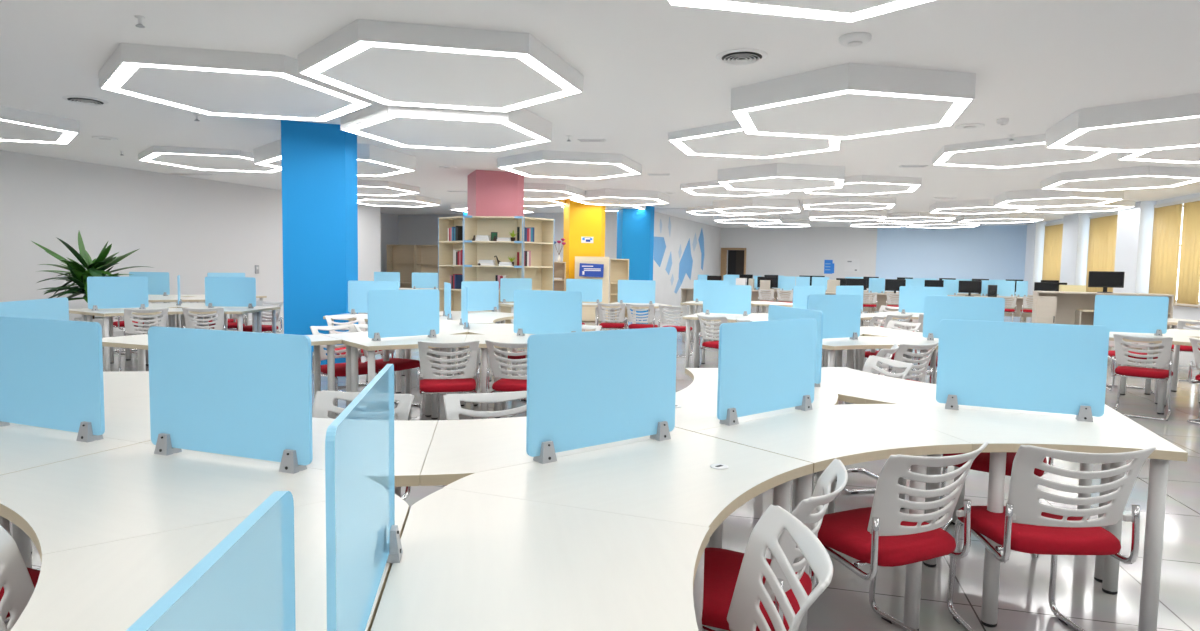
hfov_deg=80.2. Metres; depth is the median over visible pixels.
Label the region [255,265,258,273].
wall switch
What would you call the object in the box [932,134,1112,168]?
ceiling light
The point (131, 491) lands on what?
curved desk
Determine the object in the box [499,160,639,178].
diffuser
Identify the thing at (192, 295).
curved desk
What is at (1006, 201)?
diffuser
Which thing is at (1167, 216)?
window blind
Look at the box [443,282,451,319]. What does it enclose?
divider
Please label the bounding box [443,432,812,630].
curved desk
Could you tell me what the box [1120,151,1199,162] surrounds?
diffuser
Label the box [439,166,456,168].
recessed light
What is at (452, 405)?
chair
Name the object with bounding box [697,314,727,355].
chair
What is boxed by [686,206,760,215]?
ceiling light
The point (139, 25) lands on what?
sprinkler head
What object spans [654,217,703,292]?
painting
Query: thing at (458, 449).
curved desk
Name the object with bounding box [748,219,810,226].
ceiling light
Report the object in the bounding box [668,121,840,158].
ceiling light
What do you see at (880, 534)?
chair
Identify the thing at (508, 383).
chair
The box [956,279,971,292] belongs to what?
divider
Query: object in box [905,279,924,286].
divider
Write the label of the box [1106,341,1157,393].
chair
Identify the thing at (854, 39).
smoke detector
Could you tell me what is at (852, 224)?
diffuser
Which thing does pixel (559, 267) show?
bookcase
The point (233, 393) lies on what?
divider
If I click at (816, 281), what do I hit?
divider
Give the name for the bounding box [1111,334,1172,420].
chair
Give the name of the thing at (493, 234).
picture frame
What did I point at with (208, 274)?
divider
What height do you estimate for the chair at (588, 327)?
0.813 m
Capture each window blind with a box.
[1042,221,1062,282]
[1086,212,1117,291]
[1148,197,1199,307]
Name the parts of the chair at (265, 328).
seat, frame, backrest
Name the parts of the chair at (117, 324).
seat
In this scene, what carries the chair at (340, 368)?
on the floor
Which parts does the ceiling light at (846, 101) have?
panel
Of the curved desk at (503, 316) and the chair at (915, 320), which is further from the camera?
the chair at (915, 320)
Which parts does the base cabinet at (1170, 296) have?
panel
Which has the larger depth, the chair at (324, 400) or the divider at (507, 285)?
the divider at (507, 285)
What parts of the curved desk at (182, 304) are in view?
leg, leg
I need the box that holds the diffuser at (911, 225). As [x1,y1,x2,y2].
[909,224,977,227]
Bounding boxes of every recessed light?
[92,136,117,140]
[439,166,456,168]
[955,123,984,128]
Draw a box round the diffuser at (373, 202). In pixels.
[357,199,436,206]
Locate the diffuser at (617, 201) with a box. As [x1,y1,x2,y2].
[573,197,666,205]
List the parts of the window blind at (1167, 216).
head rail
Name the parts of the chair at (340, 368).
backrest, frame, seat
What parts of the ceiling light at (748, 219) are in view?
panel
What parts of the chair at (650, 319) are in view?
backrest, frame, seat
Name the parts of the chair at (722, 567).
seat, frame, backrest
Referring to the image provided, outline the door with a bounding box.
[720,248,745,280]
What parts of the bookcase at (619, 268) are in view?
panel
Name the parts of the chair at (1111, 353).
backrest, seat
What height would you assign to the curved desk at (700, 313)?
0.750 m
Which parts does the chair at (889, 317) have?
backrest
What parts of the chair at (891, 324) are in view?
seat, backrest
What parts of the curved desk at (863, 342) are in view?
leg, leg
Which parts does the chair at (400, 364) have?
backrest, frame, seat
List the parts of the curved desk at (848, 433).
leg, leg, leg, leg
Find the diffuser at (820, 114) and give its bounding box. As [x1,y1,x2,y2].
[733,90,970,138]
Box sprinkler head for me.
[134,15,145,27]
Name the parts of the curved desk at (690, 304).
leg, leg, leg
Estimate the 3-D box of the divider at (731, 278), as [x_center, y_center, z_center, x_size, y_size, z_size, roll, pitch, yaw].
[4.092,-1.047,22.433,0.420,0.440,0.056,3,4,23]
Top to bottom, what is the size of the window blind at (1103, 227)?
2.300 m
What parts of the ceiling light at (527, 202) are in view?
panel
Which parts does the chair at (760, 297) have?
backrest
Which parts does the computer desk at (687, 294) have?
panel, modesty panel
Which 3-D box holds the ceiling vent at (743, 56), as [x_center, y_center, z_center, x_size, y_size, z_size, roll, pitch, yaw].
[1.175,-2.132,5.897,0.420,0.031,0.420,1,4,0]
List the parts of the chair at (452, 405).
backrest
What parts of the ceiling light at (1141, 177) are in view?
panel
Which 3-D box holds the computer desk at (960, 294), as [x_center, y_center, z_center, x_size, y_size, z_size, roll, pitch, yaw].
[10.716,-0.319,22.056,1.390,0.750,0.620,3,4,23]
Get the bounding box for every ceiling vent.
[62,95,107,105]
[170,173,216,174]
[578,139,605,141]
[647,174,669,175]
[716,48,767,64]
[899,165,927,166]
[933,197,955,198]
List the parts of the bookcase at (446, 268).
panel, shelf, shelf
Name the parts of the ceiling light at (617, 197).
panel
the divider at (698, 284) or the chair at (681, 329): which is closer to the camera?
the chair at (681, 329)
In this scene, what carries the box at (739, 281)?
on the computer desk at (754, 293)
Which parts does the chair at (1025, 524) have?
seat, frame, backrest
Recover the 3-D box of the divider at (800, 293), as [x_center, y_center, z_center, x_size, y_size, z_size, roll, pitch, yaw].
[2.984,-0.215,10.156,0.664,0.420,0.056,-2,5,-33]
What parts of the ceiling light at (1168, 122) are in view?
panel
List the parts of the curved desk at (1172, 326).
leg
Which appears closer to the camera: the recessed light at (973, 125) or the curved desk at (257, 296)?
the recessed light at (973, 125)
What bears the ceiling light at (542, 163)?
attached to the ceiling
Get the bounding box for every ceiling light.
[0,106,79,143]
[99,43,372,121]
[138,146,281,172]
[253,139,415,176]
[298,19,583,111]
[340,101,551,151]
[357,180,419,195]
[357,195,440,206]
[450,203,533,212]
[497,150,641,179]
[524,183,584,199]
[524,199,564,206]
[560,205,645,210]
[570,189,669,205]
[665,0,937,22]
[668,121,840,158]
[681,180,789,196]
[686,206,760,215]
[713,198,800,213]
[713,215,781,223]
[717,163,844,191]
[731,63,975,139]
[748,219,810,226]
[803,196,895,210]
[804,175,921,195]
[809,209,886,220]
[850,220,913,226]
[877,212,956,221]
[907,219,980,227]
[929,199,1032,213]
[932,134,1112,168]
[957,213,1044,223]
[994,189,1123,206]
[1023,201,1134,212]
[1040,166,1199,190]
[1045,93,1199,152]
[1117,147,1199,163]
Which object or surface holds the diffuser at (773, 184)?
attached to the ceiling light at (775, 177)
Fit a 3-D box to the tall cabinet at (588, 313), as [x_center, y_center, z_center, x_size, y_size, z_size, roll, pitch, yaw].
[-0.209,-0.677,18.066,0.860,1.620,0.520,1,4,0]
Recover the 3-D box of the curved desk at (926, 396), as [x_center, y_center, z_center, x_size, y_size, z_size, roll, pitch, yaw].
[1.957,0.798,3.684,1.109,0.750,0.746,2,4,21]
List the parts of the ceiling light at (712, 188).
panel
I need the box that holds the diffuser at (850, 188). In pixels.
[805,182,918,194]
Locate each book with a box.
[453,250,460,264]
[454,275,462,288]
[455,226,462,240]
[457,227,462,240]
[461,250,462,264]
[475,239,490,240]
[478,262,495,263]
[479,260,494,261]
[517,227,524,241]
[517,252,524,265]
[524,251,526,265]
[527,251,530,265]
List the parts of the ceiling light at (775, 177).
panel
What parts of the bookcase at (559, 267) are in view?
panel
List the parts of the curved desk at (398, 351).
leg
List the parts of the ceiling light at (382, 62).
panel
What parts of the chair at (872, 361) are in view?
frame, backrest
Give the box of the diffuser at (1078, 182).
[1043,175,1199,190]
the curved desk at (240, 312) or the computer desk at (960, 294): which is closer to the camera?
the curved desk at (240, 312)
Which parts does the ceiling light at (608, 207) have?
panel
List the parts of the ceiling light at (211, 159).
panel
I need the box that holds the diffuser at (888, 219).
[878,217,954,221]
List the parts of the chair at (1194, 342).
backrest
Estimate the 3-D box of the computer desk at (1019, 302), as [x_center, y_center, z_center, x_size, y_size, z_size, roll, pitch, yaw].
[11.010,-0.119,19.212,1.390,0.750,0.620,3,4,23]
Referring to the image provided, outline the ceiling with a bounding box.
[0,0,1199,227]
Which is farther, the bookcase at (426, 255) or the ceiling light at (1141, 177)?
the bookcase at (426, 255)
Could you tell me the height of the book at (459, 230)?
0.251 m
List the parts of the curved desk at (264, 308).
leg, leg, leg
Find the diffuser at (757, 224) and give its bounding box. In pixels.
[750,223,808,226]
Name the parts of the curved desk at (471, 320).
leg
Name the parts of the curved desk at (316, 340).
leg, leg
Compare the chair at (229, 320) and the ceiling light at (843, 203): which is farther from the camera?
the ceiling light at (843, 203)
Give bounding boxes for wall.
[0,150,380,331]
[380,213,397,271]
[398,212,616,298]
[653,212,720,310]
[719,225,1026,293]
[1047,193,1199,330]
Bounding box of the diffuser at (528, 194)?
[524,190,582,199]
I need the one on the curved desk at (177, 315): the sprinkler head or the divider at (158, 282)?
the divider at (158, 282)
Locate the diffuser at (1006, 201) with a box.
[997,197,1120,206]
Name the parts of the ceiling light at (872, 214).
panel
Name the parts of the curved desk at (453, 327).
leg, leg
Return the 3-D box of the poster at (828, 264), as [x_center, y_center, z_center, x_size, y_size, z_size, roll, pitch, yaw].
[9.300,-1.976,28.884,0.390,0.560,0.014,3,4,25]
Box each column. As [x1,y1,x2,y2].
[281,120,357,369]
[467,170,523,216]
[563,198,605,278]
[617,206,653,315]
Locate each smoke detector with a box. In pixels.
[839,32,870,46]
[997,118,1008,124]
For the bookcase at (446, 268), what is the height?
2.270 m
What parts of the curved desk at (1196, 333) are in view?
leg, leg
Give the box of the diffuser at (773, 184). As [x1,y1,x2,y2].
[719,177,842,191]
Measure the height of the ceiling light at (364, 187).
0.130 m
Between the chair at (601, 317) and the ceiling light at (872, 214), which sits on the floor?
the chair at (601, 317)
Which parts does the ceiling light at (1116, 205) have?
panel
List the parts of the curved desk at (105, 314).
leg, leg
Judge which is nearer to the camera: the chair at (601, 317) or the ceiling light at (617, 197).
the chair at (601, 317)
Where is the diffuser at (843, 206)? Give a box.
[804,202,893,210]
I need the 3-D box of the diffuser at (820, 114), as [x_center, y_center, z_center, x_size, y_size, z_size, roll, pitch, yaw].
[2.493,-2.013,7.227,2.377,0.025,2.311,1,4,0]
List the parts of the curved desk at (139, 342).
leg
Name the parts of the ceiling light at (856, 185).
panel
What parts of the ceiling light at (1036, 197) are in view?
panel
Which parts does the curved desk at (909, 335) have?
leg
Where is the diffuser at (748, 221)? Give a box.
[715,219,780,223]
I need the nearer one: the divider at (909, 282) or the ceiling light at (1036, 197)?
the ceiling light at (1036, 197)
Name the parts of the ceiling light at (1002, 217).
panel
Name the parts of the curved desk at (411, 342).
leg, leg, leg, leg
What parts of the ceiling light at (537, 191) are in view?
panel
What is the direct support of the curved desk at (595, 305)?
on the floor
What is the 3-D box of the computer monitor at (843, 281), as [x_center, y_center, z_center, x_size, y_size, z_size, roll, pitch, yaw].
[7.077,-0.885,20.905,0.255,0.420,0.232,0,4,-13]
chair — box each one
[0,525,34,630]
[113,316,143,354]
[119,308,168,370]
[182,308,224,329]
[209,314,236,321]
[209,314,246,329]
[237,301,282,332]
[310,324,381,418]
[312,390,413,500]
[325,314,382,391]
[354,324,423,411]
[417,340,479,419]
[443,391,526,486]
[485,340,526,417]
[508,351,525,400]
[582,325,601,330]
[597,303,627,330]
[626,304,657,328]
[658,305,692,357]
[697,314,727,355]
[702,459,847,630]
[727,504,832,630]
[735,317,751,321]
[758,289,774,308]
[777,290,792,302]
[814,355,913,493]
[818,442,987,630]
[853,344,898,403]
[863,292,876,320]
[865,315,885,374]
[865,320,920,376]
[877,305,899,350]
[884,314,912,369]
[886,293,903,320]
[891,343,937,383]
[912,314,936,371]
[912,319,919,357]
[916,349,937,380]
[939,452,1053,557]
[947,445,1155,630]
[997,296,1016,321]
[1020,296,1032,321]
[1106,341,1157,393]
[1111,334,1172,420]
[1171,320,1199,381]
[1187,338,1199,424]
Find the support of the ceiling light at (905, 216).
attached to the ceiling
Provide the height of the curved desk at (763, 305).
0.738 m
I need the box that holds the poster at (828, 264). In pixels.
[824,260,833,273]
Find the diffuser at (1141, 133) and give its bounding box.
[1048,115,1199,151]
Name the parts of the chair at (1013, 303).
backrest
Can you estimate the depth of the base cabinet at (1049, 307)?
12.32 m
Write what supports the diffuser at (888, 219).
attached to the ceiling light at (905, 216)
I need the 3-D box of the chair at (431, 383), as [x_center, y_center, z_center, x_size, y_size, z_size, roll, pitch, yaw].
[-1.205,0.582,5.648,0.478,0.813,0.532,0,4,-14]
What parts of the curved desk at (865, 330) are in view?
leg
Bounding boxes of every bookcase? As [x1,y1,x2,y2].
[387,245,415,287]
[416,245,437,272]
[438,216,462,310]
[463,215,522,323]
[523,217,553,290]
[554,262,565,290]
[609,259,628,321]
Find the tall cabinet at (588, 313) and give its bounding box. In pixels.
[575,256,608,321]
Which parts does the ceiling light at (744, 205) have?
panel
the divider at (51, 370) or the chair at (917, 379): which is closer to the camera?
the divider at (51, 370)
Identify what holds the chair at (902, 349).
on the floor
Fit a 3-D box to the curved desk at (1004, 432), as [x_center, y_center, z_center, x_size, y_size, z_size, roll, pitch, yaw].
[1.686,0.841,2.988,1.109,0.750,0.746,2,4,21]
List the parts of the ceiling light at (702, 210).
panel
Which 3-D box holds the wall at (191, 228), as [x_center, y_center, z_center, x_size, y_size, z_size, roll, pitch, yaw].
[-11.631,-0.865,7.204,0.200,3.150,30.075,2,4,19]
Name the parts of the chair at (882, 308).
backrest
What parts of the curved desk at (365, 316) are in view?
leg, leg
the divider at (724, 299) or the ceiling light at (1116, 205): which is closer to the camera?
the divider at (724, 299)
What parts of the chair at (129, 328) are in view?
backrest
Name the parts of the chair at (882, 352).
backrest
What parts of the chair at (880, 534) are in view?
seat, frame, backrest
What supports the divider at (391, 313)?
on the curved desk at (411, 342)
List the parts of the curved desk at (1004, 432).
leg, leg, leg, leg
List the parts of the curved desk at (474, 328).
leg, leg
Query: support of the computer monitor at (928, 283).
on the computer desk
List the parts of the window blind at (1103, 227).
head rail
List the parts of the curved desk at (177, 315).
leg, leg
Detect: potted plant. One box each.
[32,231,153,346]
[509,230,515,240]
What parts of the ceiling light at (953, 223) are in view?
panel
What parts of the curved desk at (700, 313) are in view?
leg, leg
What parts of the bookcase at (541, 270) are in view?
panel, shelf, shelf, shelf, panel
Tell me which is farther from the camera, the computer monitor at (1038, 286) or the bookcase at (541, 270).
the computer monitor at (1038, 286)
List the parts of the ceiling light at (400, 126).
panel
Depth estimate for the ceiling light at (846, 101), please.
6.64 m
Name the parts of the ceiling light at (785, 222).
panel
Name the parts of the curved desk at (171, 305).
leg, leg, leg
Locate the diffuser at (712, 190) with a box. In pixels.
[683,185,787,196]
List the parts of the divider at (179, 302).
acrylic panel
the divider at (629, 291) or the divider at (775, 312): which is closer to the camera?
the divider at (775, 312)
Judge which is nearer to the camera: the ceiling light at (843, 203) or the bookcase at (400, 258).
the ceiling light at (843, 203)
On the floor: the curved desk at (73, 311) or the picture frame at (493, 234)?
the curved desk at (73, 311)
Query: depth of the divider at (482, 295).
9.65 m
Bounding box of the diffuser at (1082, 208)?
[1023,205,1129,212]
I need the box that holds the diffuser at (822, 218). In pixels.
[810,216,884,220]
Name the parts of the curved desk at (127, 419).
leg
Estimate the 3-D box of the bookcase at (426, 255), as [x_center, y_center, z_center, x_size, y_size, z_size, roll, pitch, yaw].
[-5.609,-1.330,23.705,0.985,2.020,0.340,2,4,15]
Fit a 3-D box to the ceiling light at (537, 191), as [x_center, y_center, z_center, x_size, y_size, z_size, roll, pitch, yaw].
[-1.555,-2.825,16.247,2.426,0.150,2.359,1,4,0]
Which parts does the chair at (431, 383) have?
seat, frame, backrest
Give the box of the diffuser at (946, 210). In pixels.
[931,207,1030,213]
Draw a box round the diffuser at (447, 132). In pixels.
[344,115,548,150]
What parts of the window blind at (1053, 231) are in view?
head rail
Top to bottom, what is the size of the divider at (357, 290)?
0.420 m
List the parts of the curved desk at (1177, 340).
leg, leg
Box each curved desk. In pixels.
[0,423,138,474]
[0,443,387,626]
[10,490,408,630]
[11,396,150,567]
[30,371,149,553]
[69,307,169,364]
[80,308,176,371]
[102,334,147,370]
[123,296,177,334]
[125,303,176,359]
[130,295,187,334]
[142,417,437,497]
[148,297,187,327]
[176,308,261,331]
[177,303,227,330]
[183,306,280,332]
[188,294,244,330]
[188,297,229,330]
[195,295,266,330]
[306,334,341,418]
[322,332,458,418]
[323,313,404,381]
[343,334,466,419]
[371,488,709,630]
[382,321,442,392]
[405,323,469,405]
[420,416,691,485]
[439,311,503,369]
[439,316,499,381]
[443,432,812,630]
[447,313,525,373]
[464,334,527,418]
[468,324,526,405]
[476,331,532,410]
[497,303,513,348]
[582,303,601,330]
[602,304,665,329]
[609,302,671,329]
[675,387,836,511]
[680,302,713,341]
[683,314,767,367]
[685,368,837,493]
[689,301,730,339]
[694,404,971,630]
[696,312,767,367]
[734,318,767,321]
[751,301,785,312]
[753,303,792,312]
[820,367,935,513]
[822,336,901,403]
[824,318,861,368]
[824,333,862,366]
[835,326,922,370]
[836,335,860,366]
[855,313,902,369]
[866,386,1134,582]
[866,404,1187,630]
[874,336,938,382]
[876,313,918,329]
[876,333,938,383]
[877,311,923,329]
[1109,332,1197,403]
[1109,334,1199,413]
[1111,318,1198,368]
[1114,320,1199,368]
[1144,329,1199,402]
[1185,339,1199,417]
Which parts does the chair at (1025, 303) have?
backrest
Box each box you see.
[736,278,746,284]
[748,278,753,289]
[827,280,839,292]
[1059,285,1085,291]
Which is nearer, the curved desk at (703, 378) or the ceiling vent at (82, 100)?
the curved desk at (703, 378)
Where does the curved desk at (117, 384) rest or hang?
on the floor
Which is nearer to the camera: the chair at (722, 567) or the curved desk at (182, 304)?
the chair at (722, 567)
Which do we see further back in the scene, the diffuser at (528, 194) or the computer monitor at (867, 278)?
the computer monitor at (867, 278)
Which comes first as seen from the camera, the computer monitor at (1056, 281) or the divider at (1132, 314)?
the divider at (1132, 314)
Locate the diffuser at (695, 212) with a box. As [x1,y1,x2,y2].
[689,210,756,215]
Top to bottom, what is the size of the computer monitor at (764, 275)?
0.460 m
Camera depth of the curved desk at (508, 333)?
6.59 m
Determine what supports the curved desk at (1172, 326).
on the floor
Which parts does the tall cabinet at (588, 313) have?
cabinet door, cabinet door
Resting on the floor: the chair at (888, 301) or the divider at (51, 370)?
the chair at (888, 301)
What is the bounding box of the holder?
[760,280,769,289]
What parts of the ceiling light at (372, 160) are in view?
panel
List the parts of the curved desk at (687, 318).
leg, leg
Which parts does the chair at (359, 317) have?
backrest, seat, frame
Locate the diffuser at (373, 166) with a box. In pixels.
[256,156,413,176]
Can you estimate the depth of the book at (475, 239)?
12.96 m
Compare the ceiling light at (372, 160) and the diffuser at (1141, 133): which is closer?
the diffuser at (1141, 133)
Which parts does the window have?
sill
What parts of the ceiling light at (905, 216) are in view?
panel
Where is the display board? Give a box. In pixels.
[579,263,603,276]
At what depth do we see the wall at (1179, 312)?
15.57 m
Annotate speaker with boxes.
[987,285,996,296]
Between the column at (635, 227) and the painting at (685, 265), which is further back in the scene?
the painting at (685, 265)
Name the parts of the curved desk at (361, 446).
leg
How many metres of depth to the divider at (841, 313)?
6.55 m
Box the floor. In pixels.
[10,305,1199,630]
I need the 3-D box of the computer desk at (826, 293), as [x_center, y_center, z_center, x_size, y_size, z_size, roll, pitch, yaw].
[7.155,-0.295,20.870,1.390,0.750,0.620,3,4,23]
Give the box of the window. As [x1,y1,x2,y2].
[1173,205,1199,306]
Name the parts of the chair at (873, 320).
backrest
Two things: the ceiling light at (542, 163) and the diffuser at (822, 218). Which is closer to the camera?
the ceiling light at (542, 163)
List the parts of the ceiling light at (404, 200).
panel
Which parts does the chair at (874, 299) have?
seat, backrest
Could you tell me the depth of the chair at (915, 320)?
11.52 m
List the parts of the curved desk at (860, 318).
leg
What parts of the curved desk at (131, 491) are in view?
leg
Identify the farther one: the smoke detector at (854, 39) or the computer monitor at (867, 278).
the computer monitor at (867, 278)
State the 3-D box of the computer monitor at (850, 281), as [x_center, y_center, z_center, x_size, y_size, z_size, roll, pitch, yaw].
[7.478,-0.867,20.750,0.560,0.420,0.220,3,4,23]
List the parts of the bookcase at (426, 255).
panel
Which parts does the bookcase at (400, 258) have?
panel, panel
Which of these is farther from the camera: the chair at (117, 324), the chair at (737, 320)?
the chair at (117, 324)
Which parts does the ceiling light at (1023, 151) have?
panel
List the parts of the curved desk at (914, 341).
leg, leg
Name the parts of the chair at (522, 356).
seat, frame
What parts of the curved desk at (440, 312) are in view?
leg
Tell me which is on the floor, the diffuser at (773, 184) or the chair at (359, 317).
the chair at (359, 317)
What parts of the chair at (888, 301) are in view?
backrest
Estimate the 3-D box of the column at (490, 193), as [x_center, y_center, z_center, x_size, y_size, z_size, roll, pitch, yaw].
[-2.038,-1.169,13.914,0.950,3.150,0.950,-1,4,-20]
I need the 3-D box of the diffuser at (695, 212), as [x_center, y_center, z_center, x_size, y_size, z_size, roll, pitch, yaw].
[3.709,-3.032,20.938,2.377,0.025,2.311,1,4,0]
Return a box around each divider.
[0,297,68,319]
[0,316,104,441]
[87,277,148,310]
[126,491,295,630]
[129,272,169,295]
[148,326,312,473]
[176,275,181,305]
[205,277,255,307]
[207,273,244,276]
[325,364,402,630]
[348,281,398,313]
[368,289,438,340]
[374,272,399,287]
[412,272,437,288]
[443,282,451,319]
[459,285,468,328]
[461,281,498,312]
[500,278,531,302]
[514,290,581,335]
[526,327,676,463]
[566,279,601,302]
[618,280,655,303]
[693,280,728,301]
[698,275,708,279]
[703,284,751,315]
[717,318,816,425]
[723,275,736,284]
[754,276,760,289]
[768,305,822,386]
[778,276,780,287]
[781,276,794,289]
[793,286,825,308]
[796,277,809,285]
[807,295,860,339]
[812,277,828,291]
[836,286,863,312]
[869,278,884,292]
[899,286,947,313]
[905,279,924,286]
[923,296,1004,340]
[936,319,1108,421]
[942,279,957,294]
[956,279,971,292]
[981,280,989,295]
[990,280,1005,284]
[996,281,1014,295]
[1016,281,1027,296]
[1093,295,1168,335]
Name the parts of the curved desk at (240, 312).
leg, leg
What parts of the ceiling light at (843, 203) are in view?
panel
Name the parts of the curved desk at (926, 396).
leg, leg, leg, leg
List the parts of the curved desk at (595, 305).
leg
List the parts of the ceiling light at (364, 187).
panel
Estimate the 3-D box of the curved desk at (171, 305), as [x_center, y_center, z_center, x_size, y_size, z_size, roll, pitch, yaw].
[-6.348,0.234,9.978,0.746,0.750,1.109,-1,5,-30]
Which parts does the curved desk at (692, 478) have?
leg, leg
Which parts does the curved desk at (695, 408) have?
leg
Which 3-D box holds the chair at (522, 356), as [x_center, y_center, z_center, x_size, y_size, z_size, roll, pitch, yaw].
[-0.715,0.458,7.572,0.532,0.813,0.478,-1,4,-23]
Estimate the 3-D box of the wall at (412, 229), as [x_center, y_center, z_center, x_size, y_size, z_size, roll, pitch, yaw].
[-2.832,-1.889,24.248,9.712,3.150,0.200,3,4,22]
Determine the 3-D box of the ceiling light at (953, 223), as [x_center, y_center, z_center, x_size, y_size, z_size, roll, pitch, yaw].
[11.752,-3.156,24.429,2.426,0.180,2.359,1,4,0]
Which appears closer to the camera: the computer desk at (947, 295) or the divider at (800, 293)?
the divider at (800, 293)
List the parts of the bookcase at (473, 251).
panel, shelf, shelf, shelf, panel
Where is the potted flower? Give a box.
[554,238,565,261]
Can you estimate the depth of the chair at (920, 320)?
9.89 m
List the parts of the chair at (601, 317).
backrest, frame, seat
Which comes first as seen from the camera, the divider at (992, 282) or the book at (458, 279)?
the book at (458, 279)
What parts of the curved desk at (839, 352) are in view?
leg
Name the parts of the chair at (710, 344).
frame, seat, backrest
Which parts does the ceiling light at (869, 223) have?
panel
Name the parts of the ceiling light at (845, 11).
panel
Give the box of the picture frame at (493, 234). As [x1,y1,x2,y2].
[491,232,497,240]
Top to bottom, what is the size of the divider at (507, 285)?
0.420 m
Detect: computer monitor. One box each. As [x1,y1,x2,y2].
[707,276,721,280]
[739,274,752,284]
[757,277,777,287]
[764,275,777,288]
[836,278,846,285]
[847,278,866,289]
[863,277,878,287]
[885,279,905,292]
[924,280,943,286]
[939,278,955,279]
[958,281,981,295]
[972,279,988,293]
[1006,279,1022,294]
[1034,282,1066,290]
[1041,280,1058,282]
[1088,271,1124,292]
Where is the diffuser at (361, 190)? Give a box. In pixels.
[357,186,416,195]
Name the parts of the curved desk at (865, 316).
leg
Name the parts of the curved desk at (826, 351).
leg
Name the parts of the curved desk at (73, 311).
leg, leg, leg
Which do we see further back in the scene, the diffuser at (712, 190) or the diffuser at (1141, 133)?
the diffuser at (712, 190)
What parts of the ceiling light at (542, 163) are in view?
panel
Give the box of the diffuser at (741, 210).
[715,207,799,213]
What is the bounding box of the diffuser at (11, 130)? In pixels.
[0,119,76,143]
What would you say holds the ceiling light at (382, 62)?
attached to the ceiling
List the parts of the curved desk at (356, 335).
leg, leg, leg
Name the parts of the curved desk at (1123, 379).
leg, leg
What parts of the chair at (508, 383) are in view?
frame, backrest, seat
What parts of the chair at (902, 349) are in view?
frame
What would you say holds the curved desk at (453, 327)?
on the floor
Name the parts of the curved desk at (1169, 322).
leg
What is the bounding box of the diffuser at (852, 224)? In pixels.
[851,223,906,226]
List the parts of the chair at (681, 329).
backrest, seat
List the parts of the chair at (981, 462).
seat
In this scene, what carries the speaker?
on the computer desk at (1019, 302)
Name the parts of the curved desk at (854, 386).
leg, leg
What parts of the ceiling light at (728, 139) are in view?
panel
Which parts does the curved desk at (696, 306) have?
leg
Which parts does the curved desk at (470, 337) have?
leg, leg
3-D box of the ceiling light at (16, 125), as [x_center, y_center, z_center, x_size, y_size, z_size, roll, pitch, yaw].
[-7.912,-2.425,8.904,2.426,0.150,2.359,1,4,0]
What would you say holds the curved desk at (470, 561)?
on the floor
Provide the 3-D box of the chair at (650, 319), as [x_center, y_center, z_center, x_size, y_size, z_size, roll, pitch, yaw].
[0.684,0.207,11.572,0.478,0.813,0.532,2,4,16]
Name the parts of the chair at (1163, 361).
backrest, seat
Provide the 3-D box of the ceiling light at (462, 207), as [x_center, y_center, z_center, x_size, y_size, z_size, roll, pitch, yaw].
[-3.199,-3.193,21.235,2.426,0.150,2.359,1,4,0]
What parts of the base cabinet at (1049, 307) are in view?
panel, cabinet door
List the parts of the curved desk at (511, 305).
leg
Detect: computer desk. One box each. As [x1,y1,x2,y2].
[681,288,693,311]
[751,290,770,307]
[770,290,791,301]
[825,292,869,312]
[869,293,898,312]
[947,295,979,296]
[957,293,972,295]
[972,294,1024,320]
[980,296,1032,316]
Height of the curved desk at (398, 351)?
0.750 m
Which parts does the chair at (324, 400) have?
backrest, frame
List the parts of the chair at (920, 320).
backrest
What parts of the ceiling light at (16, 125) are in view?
panel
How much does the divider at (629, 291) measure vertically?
0.420 m
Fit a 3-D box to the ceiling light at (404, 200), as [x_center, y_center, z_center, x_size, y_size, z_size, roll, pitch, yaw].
[-5.551,-3.087,19.140,2.426,0.150,2.359,1,4,0]
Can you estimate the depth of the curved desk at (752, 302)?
13.86 m
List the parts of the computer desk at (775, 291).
modesty panel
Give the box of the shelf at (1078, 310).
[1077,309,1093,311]
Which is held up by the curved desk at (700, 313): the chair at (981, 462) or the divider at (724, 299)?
the divider at (724, 299)
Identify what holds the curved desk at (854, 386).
on the floor
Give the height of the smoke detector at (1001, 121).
0.070 m
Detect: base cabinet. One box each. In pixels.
[1032,291,1103,324]
[1103,293,1173,353]
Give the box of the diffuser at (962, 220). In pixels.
[960,218,1040,222]
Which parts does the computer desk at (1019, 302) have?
modesty panel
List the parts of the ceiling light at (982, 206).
panel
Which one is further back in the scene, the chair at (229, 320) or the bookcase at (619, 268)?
the bookcase at (619, 268)
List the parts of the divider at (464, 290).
acrylic panel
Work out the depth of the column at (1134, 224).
17.07 m
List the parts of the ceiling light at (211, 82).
panel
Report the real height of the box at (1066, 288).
0.366 m
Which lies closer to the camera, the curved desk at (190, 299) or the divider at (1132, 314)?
the divider at (1132, 314)
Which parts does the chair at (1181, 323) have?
seat, frame, backrest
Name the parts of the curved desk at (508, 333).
leg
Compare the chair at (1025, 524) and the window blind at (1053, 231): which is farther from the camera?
the window blind at (1053, 231)
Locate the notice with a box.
[581,237,592,242]
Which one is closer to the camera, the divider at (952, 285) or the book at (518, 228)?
the book at (518, 228)
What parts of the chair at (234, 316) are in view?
seat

